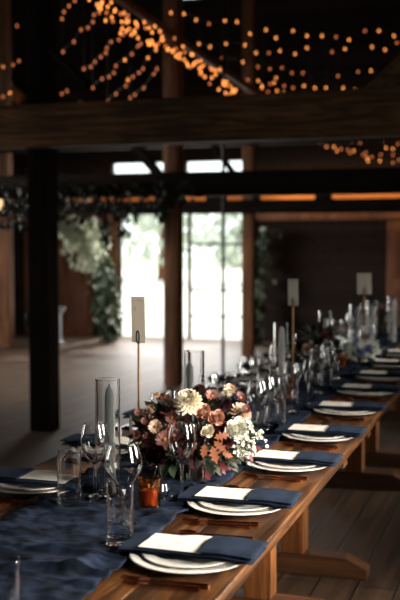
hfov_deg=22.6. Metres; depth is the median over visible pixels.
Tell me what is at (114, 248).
trim
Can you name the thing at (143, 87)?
string light
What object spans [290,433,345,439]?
salad plate
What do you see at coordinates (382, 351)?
napkin
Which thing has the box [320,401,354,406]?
menu card
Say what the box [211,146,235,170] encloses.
diagonal brace
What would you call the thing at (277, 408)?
glass
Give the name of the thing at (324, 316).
glass cylinder
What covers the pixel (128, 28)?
string light
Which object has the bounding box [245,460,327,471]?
dinner plate
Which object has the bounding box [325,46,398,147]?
string light
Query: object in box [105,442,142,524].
wine glass
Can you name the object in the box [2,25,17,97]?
string light
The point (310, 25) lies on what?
string light
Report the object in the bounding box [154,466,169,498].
bud vase
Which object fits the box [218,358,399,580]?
trestle table
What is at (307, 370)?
champagne flute
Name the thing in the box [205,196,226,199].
trim
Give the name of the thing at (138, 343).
card stand
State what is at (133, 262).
lawn
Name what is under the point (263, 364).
glass
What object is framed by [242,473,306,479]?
fork
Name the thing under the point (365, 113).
timber beam
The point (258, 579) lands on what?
trestle table
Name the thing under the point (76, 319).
door
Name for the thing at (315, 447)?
fork
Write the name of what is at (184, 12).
string light
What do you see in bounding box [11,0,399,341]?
wall
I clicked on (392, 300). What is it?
glass cylinder
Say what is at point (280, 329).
glass cylinder
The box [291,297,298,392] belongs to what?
card stand
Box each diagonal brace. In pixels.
[12,82,25,103]
[47,44,90,88]
[114,0,261,93]
[131,148,162,172]
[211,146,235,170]
[364,55,399,88]
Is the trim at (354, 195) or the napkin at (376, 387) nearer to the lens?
the napkin at (376, 387)
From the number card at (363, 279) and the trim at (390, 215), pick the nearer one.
the number card at (363, 279)
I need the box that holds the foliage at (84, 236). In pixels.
[58,215,113,278]
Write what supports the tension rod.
on the floor
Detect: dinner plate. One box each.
[0,487,56,493]
[69,445,82,452]
[129,535,241,573]
[187,489,282,515]
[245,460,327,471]
[282,433,354,441]
[313,408,377,415]
[337,390,394,395]
[355,376,399,381]
[371,364,399,368]
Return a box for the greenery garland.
[0,180,202,247]
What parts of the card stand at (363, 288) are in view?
rod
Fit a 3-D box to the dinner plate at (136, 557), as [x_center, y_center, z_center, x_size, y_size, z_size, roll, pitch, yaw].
[-0.024,0.597,2.326,0.282,0.018,0.282,1,4,18]
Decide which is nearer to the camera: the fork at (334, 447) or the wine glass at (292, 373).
the fork at (334, 447)
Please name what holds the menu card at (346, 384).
on the napkin at (376, 387)
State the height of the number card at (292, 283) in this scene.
0.130 m
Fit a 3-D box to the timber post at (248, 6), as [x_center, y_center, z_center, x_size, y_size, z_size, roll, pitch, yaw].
[0.625,-2.072,12.744,0.150,5.600,0.150,1,4,18]
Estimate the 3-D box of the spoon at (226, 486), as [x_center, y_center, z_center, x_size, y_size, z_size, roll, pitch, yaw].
[0.162,0.562,2.972,0.197,0.012,0.033,1,4,19]
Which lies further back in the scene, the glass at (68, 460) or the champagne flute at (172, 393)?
the champagne flute at (172, 393)
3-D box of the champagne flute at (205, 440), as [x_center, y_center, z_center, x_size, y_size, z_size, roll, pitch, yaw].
[0.012,0.459,2.999,0.056,0.200,0.056,2,4,33]
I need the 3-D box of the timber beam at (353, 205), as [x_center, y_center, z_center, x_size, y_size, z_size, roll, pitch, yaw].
[0.407,-1.185,12.742,12.000,0.170,0.160,1,4,18]
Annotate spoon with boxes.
[178,529,253,539]
[223,485,254,488]
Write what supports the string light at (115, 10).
hanging from the ceiling
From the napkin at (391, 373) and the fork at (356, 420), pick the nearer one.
the fork at (356, 420)
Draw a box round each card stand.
[136,330,139,444]
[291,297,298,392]
[361,288,365,361]
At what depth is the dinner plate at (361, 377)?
5.26 m
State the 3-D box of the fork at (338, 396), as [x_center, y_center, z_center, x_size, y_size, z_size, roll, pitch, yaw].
[0.748,0.459,4.689,0.205,0.012,0.022,1,4,16]
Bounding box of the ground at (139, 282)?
[122,256,241,339]
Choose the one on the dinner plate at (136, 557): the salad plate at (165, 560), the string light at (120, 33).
the salad plate at (165, 560)
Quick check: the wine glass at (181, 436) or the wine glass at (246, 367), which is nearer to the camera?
the wine glass at (181, 436)
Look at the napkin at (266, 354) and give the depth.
6.19 m
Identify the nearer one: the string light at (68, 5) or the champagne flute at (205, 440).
the champagne flute at (205, 440)
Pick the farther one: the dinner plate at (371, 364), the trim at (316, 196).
the trim at (316, 196)
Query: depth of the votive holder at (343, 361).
5.79 m
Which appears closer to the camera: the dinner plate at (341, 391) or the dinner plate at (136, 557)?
the dinner plate at (136, 557)
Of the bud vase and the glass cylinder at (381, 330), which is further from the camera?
the glass cylinder at (381, 330)
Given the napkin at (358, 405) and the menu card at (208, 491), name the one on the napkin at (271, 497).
the menu card at (208, 491)
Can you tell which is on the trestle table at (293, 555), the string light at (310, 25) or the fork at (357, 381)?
the fork at (357, 381)
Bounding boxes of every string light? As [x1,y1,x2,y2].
[2,0,19,67]
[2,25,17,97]
[61,0,75,19]
[62,0,101,52]
[83,0,129,69]
[88,0,227,82]
[92,0,141,88]
[96,3,235,92]
[98,0,233,92]
[100,0,232,93]
[107,0,156,100]
[129,11,129,51]
[129,67,157,98]
[183,12,231,24]
[198,42,385,54]
[221,57,271,69]
[228,79,277,94]
[236,20,329,38]
[262,0,262,31]
[277,66,307,73]
[283,84,363,88]
[310,25,310,90]
[323,143,399,163]
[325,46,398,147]
[335,29,397,43]
[336,0,393,161]
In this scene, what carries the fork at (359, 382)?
on the trestle table at (293, 555)
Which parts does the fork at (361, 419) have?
handle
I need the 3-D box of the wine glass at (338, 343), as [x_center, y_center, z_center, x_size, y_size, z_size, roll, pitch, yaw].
[0.734,0.313,5.313,0.082,0.215,0.082,-2,4,-31]
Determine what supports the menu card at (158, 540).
on the napkin at (240, 550)
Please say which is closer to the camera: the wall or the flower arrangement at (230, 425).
the flower arrangement at (230, 425)
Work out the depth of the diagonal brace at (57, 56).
7.38 m
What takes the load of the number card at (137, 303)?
attached to the card stand at (138, 343)
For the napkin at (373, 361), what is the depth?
5.85 m
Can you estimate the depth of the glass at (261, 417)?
3.84 m
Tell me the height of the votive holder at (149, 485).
0.089 m
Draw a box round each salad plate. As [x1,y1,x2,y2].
[0,483,56,490]
[142,553,226,567]
[198,501,268,510]
[255,461,316,468]
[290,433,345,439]
[320,408,367,413]
[344,390,384,393]
[362,376,399,378]
[377,364,399,366]
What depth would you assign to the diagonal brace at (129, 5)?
10.32 m
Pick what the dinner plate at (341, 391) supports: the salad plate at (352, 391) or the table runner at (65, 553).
the salad plate at (352, 391)
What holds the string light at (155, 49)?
hanging from the ceiling
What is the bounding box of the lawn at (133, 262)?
[122,256,241,269]
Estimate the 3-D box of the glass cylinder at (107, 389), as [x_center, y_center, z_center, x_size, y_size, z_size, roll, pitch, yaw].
[-0.269,0.397,2.912,0.073,0.335,0.073,1,4,18]
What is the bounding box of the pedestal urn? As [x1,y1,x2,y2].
[59,307,65,344]
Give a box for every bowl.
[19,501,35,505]
[178,529,195,534]
[183,459,214,480]
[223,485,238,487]
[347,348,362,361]
[377,326,384,335]
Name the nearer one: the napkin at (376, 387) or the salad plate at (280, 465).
the salad plate at (280, 465)
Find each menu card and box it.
[20,469,56,480]
[120,437,128,441]
[138,533,209,553]
[195,486,251,499]
[255,450,300,459]
[289,424,328,431]
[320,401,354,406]
[342,383,372,387]
[360,370,387,373]
[375,359,399,361]
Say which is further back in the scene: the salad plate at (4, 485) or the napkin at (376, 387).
the napkin at (376, 387)
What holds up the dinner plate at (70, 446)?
on the trestle table at (258, 579)
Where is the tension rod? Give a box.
[219,0,224,374]
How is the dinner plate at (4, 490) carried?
on the trestle table at (258, 579)
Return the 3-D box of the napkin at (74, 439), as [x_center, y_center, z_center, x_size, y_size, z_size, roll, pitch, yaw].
[-0.320,0.502,3.548,0.330,0.028,0.140,1,4,18]
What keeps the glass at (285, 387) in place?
on the table runner at (344, 372)
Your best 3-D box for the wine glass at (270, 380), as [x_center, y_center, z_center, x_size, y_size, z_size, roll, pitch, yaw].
[0.254,0.401,3.844,0.082,0.215,0.082,-3,5,-40]
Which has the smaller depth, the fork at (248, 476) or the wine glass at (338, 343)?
the fork at (248, 476)
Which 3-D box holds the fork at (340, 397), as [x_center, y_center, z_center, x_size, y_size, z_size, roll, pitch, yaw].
[0.741,0.462,4.666,0.176,0.010,0.019,1,4,20]
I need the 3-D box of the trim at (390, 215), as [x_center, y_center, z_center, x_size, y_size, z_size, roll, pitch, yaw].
[1.030,-1.224,14.645,12.000,0.120,0.033,1,4,18]
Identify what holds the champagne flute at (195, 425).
on the table runner at (151, 520)
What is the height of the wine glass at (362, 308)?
0.215 m
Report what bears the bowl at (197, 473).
on the flower arrangement at (230, 425)
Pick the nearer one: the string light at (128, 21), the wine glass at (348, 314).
the wine glass at (348, 314)
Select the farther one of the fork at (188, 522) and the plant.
the plant
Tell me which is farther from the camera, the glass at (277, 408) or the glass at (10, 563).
the glass at (277, 408)
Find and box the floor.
[0,333,399,599]
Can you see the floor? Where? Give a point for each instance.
(364, 523)
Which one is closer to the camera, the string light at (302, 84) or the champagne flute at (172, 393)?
the champagne flute at (172, 393)
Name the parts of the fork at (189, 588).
handle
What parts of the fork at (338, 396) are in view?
handle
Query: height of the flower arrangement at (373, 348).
0.154 m
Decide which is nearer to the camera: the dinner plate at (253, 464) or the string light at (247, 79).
the dinner plate at (253, 464)
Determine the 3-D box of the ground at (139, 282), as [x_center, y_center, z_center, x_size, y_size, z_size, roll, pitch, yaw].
[11.521,-1.482,51.171,110.000,0.100,75.580,1,4,18]
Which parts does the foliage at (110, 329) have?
stem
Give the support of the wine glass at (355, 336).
on the table runner at (344, 372)
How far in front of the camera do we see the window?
15.12 m
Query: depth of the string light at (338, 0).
12.70 m
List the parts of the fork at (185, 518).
handle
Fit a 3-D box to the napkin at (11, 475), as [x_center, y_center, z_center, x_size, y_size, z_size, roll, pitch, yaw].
[-0.494,0.534,3.017,0.330,0.028,0.140,1,4,17]
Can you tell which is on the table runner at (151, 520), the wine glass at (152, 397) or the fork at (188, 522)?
the wine glass at (152, 397)
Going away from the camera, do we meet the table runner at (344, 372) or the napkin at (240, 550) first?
the napkin at (240, 550)
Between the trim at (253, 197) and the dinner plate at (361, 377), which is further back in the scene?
the trim at (253, 197)
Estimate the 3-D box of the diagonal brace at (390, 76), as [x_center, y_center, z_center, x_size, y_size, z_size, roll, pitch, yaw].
[1.288,-1.505,7.000,0.490,0.479,0.130,0,3,-3]
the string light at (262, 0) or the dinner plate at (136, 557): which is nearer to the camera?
the dinner plate at (136, 557)
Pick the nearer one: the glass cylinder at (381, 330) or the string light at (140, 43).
the glass cylinder at (381, 330)
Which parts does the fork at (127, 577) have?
handle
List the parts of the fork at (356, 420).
handle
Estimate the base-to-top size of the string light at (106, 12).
2.576 m
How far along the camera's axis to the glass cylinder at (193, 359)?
3.62 m
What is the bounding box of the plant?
[238,227,280,344]
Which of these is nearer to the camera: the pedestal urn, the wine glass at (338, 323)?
the wine glass at (338, 323)
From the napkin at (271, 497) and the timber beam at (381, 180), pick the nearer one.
the napkin at (271, 497)
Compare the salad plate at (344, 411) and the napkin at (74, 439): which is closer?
the napkin at (74, 439)
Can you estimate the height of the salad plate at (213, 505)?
0.016 m
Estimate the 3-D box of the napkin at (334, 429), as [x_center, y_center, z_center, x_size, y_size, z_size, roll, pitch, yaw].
[0.457,0.488,3.773,0.330,0.028,0.140,1,4,18]
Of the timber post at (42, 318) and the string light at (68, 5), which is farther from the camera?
the string light at (68, 5)
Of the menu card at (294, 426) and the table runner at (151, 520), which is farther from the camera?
the menu card at (294, 426)
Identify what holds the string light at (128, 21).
hanging from the ceiling
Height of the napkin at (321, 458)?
0.028 m
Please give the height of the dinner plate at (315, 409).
0.018 m
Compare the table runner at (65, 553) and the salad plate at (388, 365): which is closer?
the table runner at (65, 553)
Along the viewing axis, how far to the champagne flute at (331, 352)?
5.00 m
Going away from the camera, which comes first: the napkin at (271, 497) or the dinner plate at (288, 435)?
the napkin at (271, 497)
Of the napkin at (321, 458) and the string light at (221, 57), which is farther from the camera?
the string light at (221, 57)
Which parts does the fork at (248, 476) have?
handle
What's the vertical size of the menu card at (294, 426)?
0.002 m
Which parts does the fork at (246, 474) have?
handle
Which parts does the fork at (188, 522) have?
handle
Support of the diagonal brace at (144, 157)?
attached to the timber beam at (367, 139)
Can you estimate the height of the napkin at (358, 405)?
0.028 m
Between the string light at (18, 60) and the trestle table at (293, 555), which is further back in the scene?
the string light at (18, 60)
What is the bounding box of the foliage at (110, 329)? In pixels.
[85,257,126,343]
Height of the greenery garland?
0.683 m
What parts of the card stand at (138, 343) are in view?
rod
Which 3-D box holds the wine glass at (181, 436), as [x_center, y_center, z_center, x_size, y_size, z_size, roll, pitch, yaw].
[-0.052,0.460,2.859,0.082,0.215,0.082,-3,5,-40]
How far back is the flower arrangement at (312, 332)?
5.34 m
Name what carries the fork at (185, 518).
on the trestle table at (258, 579)
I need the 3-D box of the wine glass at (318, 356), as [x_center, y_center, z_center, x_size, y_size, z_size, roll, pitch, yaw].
[0.568,0.343,4.810,0.082,0.215,0.082,-2,4,-31]
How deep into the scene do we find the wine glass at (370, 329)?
6.32 m
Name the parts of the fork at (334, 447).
handle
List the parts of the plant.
stem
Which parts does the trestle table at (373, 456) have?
leg, leg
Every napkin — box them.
[0,467,92,487]
[60,433,157,445]
[118,533,268,564]
[121,409,182,421]
[177,486,302,508]
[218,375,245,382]
[240,450,343,466]
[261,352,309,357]
[275,424,366,437]
[307,401,386,411]
[331,384,399,392]
[350,370,399,376]
[366,359,399,363]
[379,350,399,353]
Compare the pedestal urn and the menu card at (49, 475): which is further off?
the pedestal urn
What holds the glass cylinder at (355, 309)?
on the table runner at (344, 372)
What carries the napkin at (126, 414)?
on the salad plate
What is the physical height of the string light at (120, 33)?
2.667 m
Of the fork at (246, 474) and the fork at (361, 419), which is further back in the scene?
the fork at (361, 419)
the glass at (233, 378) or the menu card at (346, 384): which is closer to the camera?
the glass at (233, 378)
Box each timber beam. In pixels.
[0,87,399,149]
[0,137,399,152]
[0,167,399,199]
[0,198,399,215]
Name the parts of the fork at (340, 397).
handle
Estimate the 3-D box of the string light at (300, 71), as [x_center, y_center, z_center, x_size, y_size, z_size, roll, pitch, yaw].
[1.024,-2.564,11.183,0.349,0.073,0.074,-1,4,-12]
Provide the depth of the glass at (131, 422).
3.36 m
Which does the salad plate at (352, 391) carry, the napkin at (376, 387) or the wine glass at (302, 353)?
the napkin at (376, 387)
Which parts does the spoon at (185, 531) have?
handle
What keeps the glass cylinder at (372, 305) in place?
on the table runner at (344, 372)
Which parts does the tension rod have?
rod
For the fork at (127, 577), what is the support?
on the trestle table at (258, 579)
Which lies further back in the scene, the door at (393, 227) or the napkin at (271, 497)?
the door at (393, 227)
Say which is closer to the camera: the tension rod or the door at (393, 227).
the tension rod
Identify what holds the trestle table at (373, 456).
on the floor
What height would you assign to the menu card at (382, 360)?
0.002 m
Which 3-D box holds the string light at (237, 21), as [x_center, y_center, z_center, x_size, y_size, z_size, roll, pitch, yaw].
[0.860,-2.786,10.421,1.091,0.147,0.063,-1,4,-23]
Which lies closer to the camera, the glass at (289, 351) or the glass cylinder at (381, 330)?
the glass at (289, 351)
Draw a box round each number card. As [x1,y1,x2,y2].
[131,296,145,342]
[288,279,297,305]
[357,273,371,293]
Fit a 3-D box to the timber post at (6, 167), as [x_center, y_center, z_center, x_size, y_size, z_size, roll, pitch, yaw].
[-2.711,-2.138,13.836,0.170,5.600,0.170,1,4,18]
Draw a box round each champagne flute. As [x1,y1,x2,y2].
[167,390,177,412]
[184,421,198,490]
[197,419,211,483]
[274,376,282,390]
[302,360,312,404]
[326,347,335,387]
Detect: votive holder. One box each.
[137,474,160,508]
[336,352,346,366]
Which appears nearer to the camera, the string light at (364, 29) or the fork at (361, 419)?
the fork at (361, 419)
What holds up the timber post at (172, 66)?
on the floor
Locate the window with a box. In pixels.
[187,214,241,338]
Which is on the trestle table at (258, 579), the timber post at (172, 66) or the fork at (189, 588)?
the fork at (189, 588)
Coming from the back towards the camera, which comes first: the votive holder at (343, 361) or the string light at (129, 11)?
the string light at (129, 11)
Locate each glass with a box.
[0,553,20,599]
[57,449,81,506]
[80,422,108,500]
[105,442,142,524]
[106,480,133,546]
[129,413,148,443]
[149,392,169,418]
[168,422,195,497]
[204,371,219,391]
[225,372,239,402]
[238,356,255,404]
[246,380,267,439]
[248,402,264,432]
[257,358,270,378]
[257,375,276,432]
[268,389,285,428]
[269,344,272,363]
[283,362,301,413]
[283,379,297,407]
[288,346,291,361]
[294,334,306,371]
[309,369,322,389]
[310,348,326,394]
[331,338,345,378]
[332,319,343,337]
[346,313,349,327]
[348,329,361,366]
[362,308,366,335]
[365,322,375,353]
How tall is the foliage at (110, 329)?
1.420 m
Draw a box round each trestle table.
[0,419,369,599]
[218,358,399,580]
[343,326,399,467]
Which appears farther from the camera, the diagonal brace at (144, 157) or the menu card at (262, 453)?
the diagonal brace at (144, 157)
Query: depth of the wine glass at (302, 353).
5.54 m
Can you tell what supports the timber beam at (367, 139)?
attached to the timber post at (6, 167)
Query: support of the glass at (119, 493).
on the table runner at (65, 553)
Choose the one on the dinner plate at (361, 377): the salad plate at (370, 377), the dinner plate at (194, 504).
the salad plate at (370, 377)
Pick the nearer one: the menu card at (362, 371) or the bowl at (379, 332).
the menu card at (362, 371)
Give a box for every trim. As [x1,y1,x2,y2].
[13,194,399,202]
[13,212,399,221]
[110,215,121,335]
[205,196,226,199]
[252,196,260,199]
[315,195,331,198]
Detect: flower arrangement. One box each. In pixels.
[126,383,268,480]
[288,321,345,375]
[340,336,387,361]
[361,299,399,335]
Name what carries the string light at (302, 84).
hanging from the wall
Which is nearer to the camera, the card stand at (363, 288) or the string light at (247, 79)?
the card stand at (363, 288)
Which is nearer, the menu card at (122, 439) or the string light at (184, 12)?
the menu card at (122, 439)
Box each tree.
[122,214,219,279]
[197,214,241,270]
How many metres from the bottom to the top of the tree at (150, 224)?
3.806 m
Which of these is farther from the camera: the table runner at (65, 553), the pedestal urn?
the pedestal urn
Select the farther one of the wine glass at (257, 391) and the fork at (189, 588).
the wine glass at (257, 391)
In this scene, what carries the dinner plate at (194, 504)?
on the trestle table at (258, 579)
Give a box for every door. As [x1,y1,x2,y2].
[24,223,92,335]
[386,221,399,326]
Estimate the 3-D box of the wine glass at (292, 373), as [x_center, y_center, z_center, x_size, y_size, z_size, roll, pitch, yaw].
[0.394,0.375,4.279,0.082,0.215,0.082,-2,4,-31]
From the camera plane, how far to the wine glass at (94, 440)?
2.83 m
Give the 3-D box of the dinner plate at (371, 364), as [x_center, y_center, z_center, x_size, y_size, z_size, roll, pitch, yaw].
[1.141,0.384,5.869,0.282,0.018,0.282,1,4,18]
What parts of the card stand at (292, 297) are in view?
rod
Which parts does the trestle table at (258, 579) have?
leg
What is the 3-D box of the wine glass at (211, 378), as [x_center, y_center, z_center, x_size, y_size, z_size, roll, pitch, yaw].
[0.038,0.394,3.965,0.082,0.215,0.082,-2,4,-31]
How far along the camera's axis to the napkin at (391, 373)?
5.31 m
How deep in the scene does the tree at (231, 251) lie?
34.73 m
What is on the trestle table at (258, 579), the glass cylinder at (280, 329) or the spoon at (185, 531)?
the spoon at (185, 531)
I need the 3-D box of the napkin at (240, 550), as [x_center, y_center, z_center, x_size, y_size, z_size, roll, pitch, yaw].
[-0.015,0.575,2.336,0.330,0.028,0.140,1,4,18]
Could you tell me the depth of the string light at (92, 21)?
9.71 m
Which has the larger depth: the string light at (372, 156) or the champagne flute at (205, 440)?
the string light at (372, 156)
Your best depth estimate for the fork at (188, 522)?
2.60 m
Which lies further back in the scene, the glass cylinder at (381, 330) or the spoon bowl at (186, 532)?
the glass cylinder at (381, 330)
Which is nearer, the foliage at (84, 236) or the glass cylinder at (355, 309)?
the glass cylinder at (355, 309)
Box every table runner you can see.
[0,467,129,599]
[133,446,246,534]
[286,327,399,424]
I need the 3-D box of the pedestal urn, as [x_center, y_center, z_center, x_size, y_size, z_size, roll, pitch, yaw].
[-2.045,0.369,14.394,0.230,0.530,0.230,1,4,18]
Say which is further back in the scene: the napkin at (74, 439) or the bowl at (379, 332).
the bowl at (379, 332)
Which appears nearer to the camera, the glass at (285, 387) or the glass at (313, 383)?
the glass at (285, 387)
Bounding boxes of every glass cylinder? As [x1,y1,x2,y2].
[95,377,119,494]
[184,350,203,421]
[273,322,287,380]
[319,311,331,353]
[350,304,361,347]
[367,300,377,342]
[387,296,397,342]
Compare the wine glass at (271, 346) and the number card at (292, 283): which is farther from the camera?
the wine glass at (271, 346)
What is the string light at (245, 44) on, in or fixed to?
hanging from the ceiling
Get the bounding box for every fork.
[120,574,209,588]
[121,579,199,591]
[182,517,258,525]
[184,521,250,528]
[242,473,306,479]
[245,475,300,481]
[281,443,337,448]
[283,445,332,449]
[315,416,363,420]
[317,418,359,421]
[338,396,381,399]
[340,397,377,400]
[357,381,395,384]
[359,382,392,384]
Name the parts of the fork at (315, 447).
handle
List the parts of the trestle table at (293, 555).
leg, leg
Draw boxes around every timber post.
[0,0,14,347]
[25,0,59,431]
[163,0,182,385]
[241,0,255,355]
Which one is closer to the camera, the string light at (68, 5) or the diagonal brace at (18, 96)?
the string light at (68, 5)

